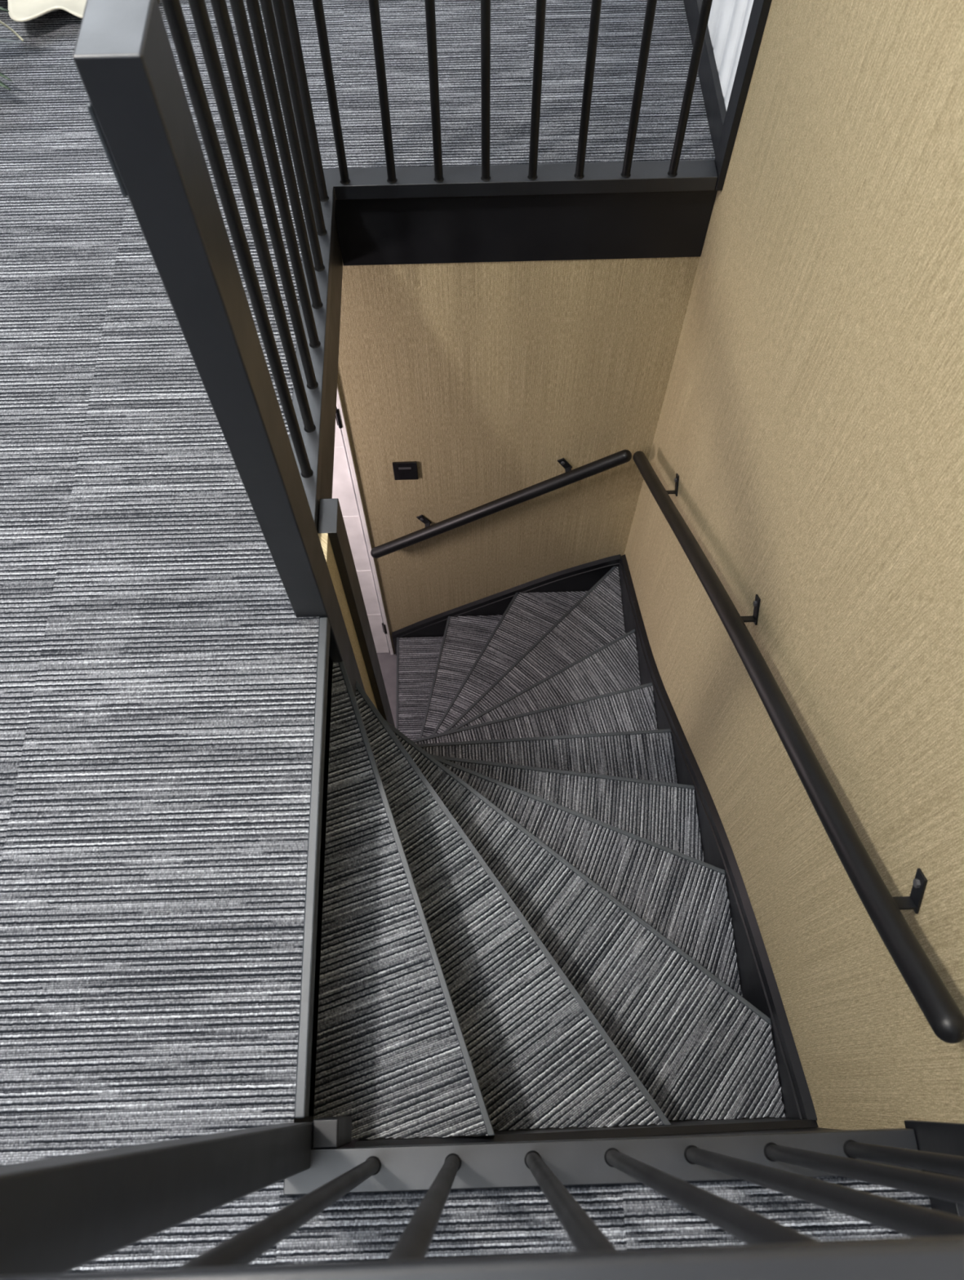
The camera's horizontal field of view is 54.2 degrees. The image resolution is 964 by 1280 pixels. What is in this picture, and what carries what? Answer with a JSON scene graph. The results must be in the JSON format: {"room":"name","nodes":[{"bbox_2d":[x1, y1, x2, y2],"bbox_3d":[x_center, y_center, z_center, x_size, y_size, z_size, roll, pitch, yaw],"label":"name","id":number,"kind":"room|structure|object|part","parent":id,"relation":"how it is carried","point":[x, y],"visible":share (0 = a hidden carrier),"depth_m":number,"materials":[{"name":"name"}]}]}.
{"room":"staircase landing","nodes":[
{"label":"staircase landing","id":0,"kind":"room"},
{"bbox_2d":[377,649,396,728],"bbox_3d":[-0.673,0.999,4.127,2.556,0.050,2.150,-2,64,-1],"label":"floor","id":1,"kind":"structure","parent":0,"point":[388,662],"depth_m":4.50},
{"bbox_2d":[317,497,395,727],"bbox_3d":[-0.305,0.364,2.961,0.067,2.598,0.168,-2,64,-1],"label":"post","id":2,"kind":"object","parent":1,"relation":"on","point":[331,531],"visible":0.46,"depth_m":2.04,"materials":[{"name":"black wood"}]},
{"bbox_3d":[-0.298,0.248,2.629,0.020,1.898,0.088,-2,64,-1],"label":"gold panel","id":3,"kind":"part","parent":2,"relation":"part of","materials":[{"name":"metal"}]},
{"bbox_2d":[294,554,818,1146],"bbox_3d":[0.104,0.387,2.946,0.990,2.602,2.004,-2,64,-1],"label":"staircase","id":4,"kind":"structure","parent":1,"relation":"on","point":[539,922],"depth_m":1.97,"materials":[{"name":"carpet"}]},
{"bbox_2d":[0,0,932,1273],"bbox_3d":[-1.534,-0.091,1.862,4.256,0.215,6.400,-2,64,-1],"label":"floor","id":5,"kind":"structure","parent":0,"point":[158,665],"depth_m":1.68,"materials":[{"name":"carpet"}]},
{"bbox_2d":[0,5,23,90],"bbox_3d":[-1.432,-1.407,2.133,0.638,0.436,0.534,-2,64,-1],"label":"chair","id":6,"kind":"object","parent":5,"relation":"on","point":[2,39],"visible":1,"depth_m":2.30,"materials":[{"name":"grey plant"}]},
{"bbox_3d":[-1.302,-1.457,2.243,0.357,0.164,0.041,-21,66,-10],"label":"pale stem","id":7,"kind":"part","parent":6,"relation":"part of","materials":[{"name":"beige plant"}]},
{"bbox_2d":[7,0,86,22],"bbox_3d":[-1.093,-1.797,2.523,0.557,0.070,0.551,-2,64,-1],"label":"scalloped dish","id":8,"kind":"object","parent":5,"relation":"on","point":[20,11],"visible":0.75,"depth_m":2.41,"materials":[{"name":"beige ceramic"}]},
{"bbox_2d":[293,627,333,1122],"bbox_3d":[-0.301,0.466,1.816,0.027,0.614,0.823,-2,64,-1],"label":"trim","id":9,"kind":"structure","parent":5,"relation":"attached to","point":[310,1118],"depth_m":1.65,"materials":[{"name":"metal"}]},
{"bbox_2d":[72,0,718,697],"bbox_3d":[0.088,-0.607,1.911,0.950,1.929,1.166,-2,64,-1],"label":"balustrade","id":10,"kind":"object","parent":5,"relation":"on","point":[139,109],"visible":0.98,"depth_m":1.46,"materials":[{"name":"black metal"}]},
{"bbox_3d":[-0.346,-0.451,0.870,0.005,0.095,0.004,-2,64,-1],"label":"latch plate","id":11,"kind":"part","parent":10,"relation":"part of","materials":[{"name":"black metal"}]},
{"bbox_3d":[-0.311,-0.111,1.675,0.059,1.929,0.092,-2,64,-1],"label":"newel post","id":12,"kind":"part","parent":10,"relation":"part of","materials":[{"name":"black metal"}]},
{"bbox_3d":[0.087,-0.622,1.986,0.950,0.037,1.074,-2,64,-1],"label":"rail","id":13,"kind":"part","parent":10,"relation":"part of","materials":[{"name":"black metal"}]},
{"bbox_2d":[0,1115,963,1279],"bbox_3d":[0.161,0.531,0.936,0.898,1.159,0.101,-2,64,-1],"label":"balustrade","id":14,"kind":"object","parent":5,"relation":"on","point":[60,1215],"visible":1,"depth_m":0.70,"materials":[{"name":"black metal"}]},
{"bbox_3d":[-0.266,0.503,0.889,0.046,1.012,0.058,-2,64,-1],"label":"newel post","id":15,"kind":"part","parent":14,"relation":"part of","materials":[{"name":"black metal"}]},
{"bbox_3d":[0.160,0.300,0.414,0.898,0.016,0.064,-2,64,-1],"label":"rail","id":16,"kind":"part","parent":14,"relation":"part of","materials":[{"name":"black metal"}]},
{"bbox_3d":[0.169,0.737,1.331,0.888,0.037,0.055,-2,64,-1],"label":"rail","id":17,"kind":"part","parent":14,"relation":"part of","materials":[{"name":"black metal"}]},
{"bbox_2d":[334,217,700,653],"bbox_3d":[0.068,-0.537,3.404,1.000,2.580,0.057,-2,64,-1],"label":"wall","id":18,"kind":"structure","parent":0,"point":[485,376],"depth_m":2.92,"materials":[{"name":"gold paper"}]},
{"bbox_2d":[320,219,342,498],"bbox_3d":[-0.361,-0.618,2.121,0.035,0.228,0.875,-2,64,-1],"label":"trim","id":19,"kind":"structure","parent":18,"relation":"attached to","point":[330,411],"depth_m":2.16,"materials":[{"name":"black paint"}]},
{"bbox_2d":[391,461,418,479],"bbox_3d":[-0.261,-0.578,3.217,0.083,0.096,0.010,-2,64,-1],"label":"light switch","id":20,"kind":"object","parent":18,"relation":"attached to","point":[407,470],"visible":1,"depth_m":3.21,"materials":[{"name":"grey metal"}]},
{"bbox_2d":[370,449,631,558],"bbox_3d":[0.033,-0.486,3.343,0.918,0.607,0.084,-2,64,-1],"label":"handrail","id":21,"kind":"object","parent":18,"relation":"attached to","point":[570,477],"visible":1,"depth_m":3.29,"materials":[{"name":"black metal"}]},
{"bbox_2d":[334,189,717,265],"bbox_3d":[0.103,-1.039,2.324,0.920,0.233,0.031,-2,64,-1],"label":"trim","id":22,"kind":"structure","parent":18,"relation":"attached to","point":[667,224],"depth_m":2.33,"materials":[{"name":"black paint"}]},
{"bbox_2d":[624,0,963,1130],"bbox_3d":[0.583,-1.139,2.315,0.044,5.060,4.352,-2,64,-1],"label":"wall","id":23,"kind":"structure","parent":0,"point":[811,429],"depth_m":1.58,"materials":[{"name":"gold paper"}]},
{"bbox_2d":[338,1127,844,1147],"bbox_3d":[0.176,0.868,1.619,0.898,0.617,0.018,-2,64,-1],"label":"trim","id":24,"kind":"structure","parent":23,"relation":"attached to","point":[353,1143],"depth_m":1.66,"materials":[{"name":"black paint"}]},
{"bbox_2d":[683,0,726,156],"bbox_3d":[0.531,-2.119,2.663,0.016,0.083,2.178,-2,64,-1],"label":"baseboard","id":25,"kind":"structure","parent":23,"relation":"attached to","point":[714,104],"depth_m":2.28,"materials":[{"name":"black paint"}]},
{"bbox_2d":[714,0,772,190],"bbox_3d":[0.556,-1.621,1.111,0.027,2.472,0.066,-2,64,-1],"label":"trim","id":26,"kind":"structure","parent":23,"relation":"attached to","point":[760,10],"depth_m":2.00,"materials":[{"name":"black paint"}]},
{"bbox_2d":[632,450,963,1044],"bbox_3d":[0.551,-0.066,2.065,0.086,1.306,1.806,-2,64,-1],"label":"handrail","id":27,"kind":"object","parent":23,"relation":"attached to","point":[939,1007],"visible":1,"depth_m":1.44,"materials":[{"name":"black metal"}]},
{"bbox_2d":[904,1120,963,1178],"bbox_3d":[0.619,0.194,0.237,0.022,2.472,0.072,-2,64,-1],"label":"trim","id":28,"kind":"structure","parent":23,"relation":"attached to","point":[944,1138],"depth_m":1.26,"materials":[{"name":"black paint"}]},
{"bbox_3d":[-1.209,-0.457,3.479,1.556,2.385,0.057,-2,64,-1],"label":"wall","id":29,"kind":"structure","parent":0,"visible":0},
{"bbox_2d":[332,406,389,653],"bbox_3d":[-0.862,-0.374,3.638,0.849,2.016,0.051,-2,64,-1],"label":"door","id":30,"kind":"structure","parent":29,"relation":"in","point":[343,486],"depth_m":3.58,"materials":[{"name":"white paint"}]},
{"bbox_2d":[336,383,394,654],"bbox_3d":[-0.873,-0.392,3.604,0.886,2.100,0.047,-2,64,-1],"label":"trim","id":31,"kind":"structure","parent":29,"relation":"attached to","point":[339,404],"depth_m":3.41,"materials":[{"name":"white paint"}]},
{"bbox_3d":[0.678,1.153,-0.232,0.034,2.460,2.209,-2,64,-1],"label":"wall","id":32,"kind":"structure","parent":0,"visible":0},
{"bbox_2d":[928,1196,963,1217],"bbox_3d":[0.661,1.702,0.823,0.012,0.083,2.138,-2,64,-1],"label":"baseboard","id":33,"kind":"structure","parent":32,"relation":"attached to","point":[948,1207],"depth_m":1.26,"materials":[{"name":"black paint"}]}
]}

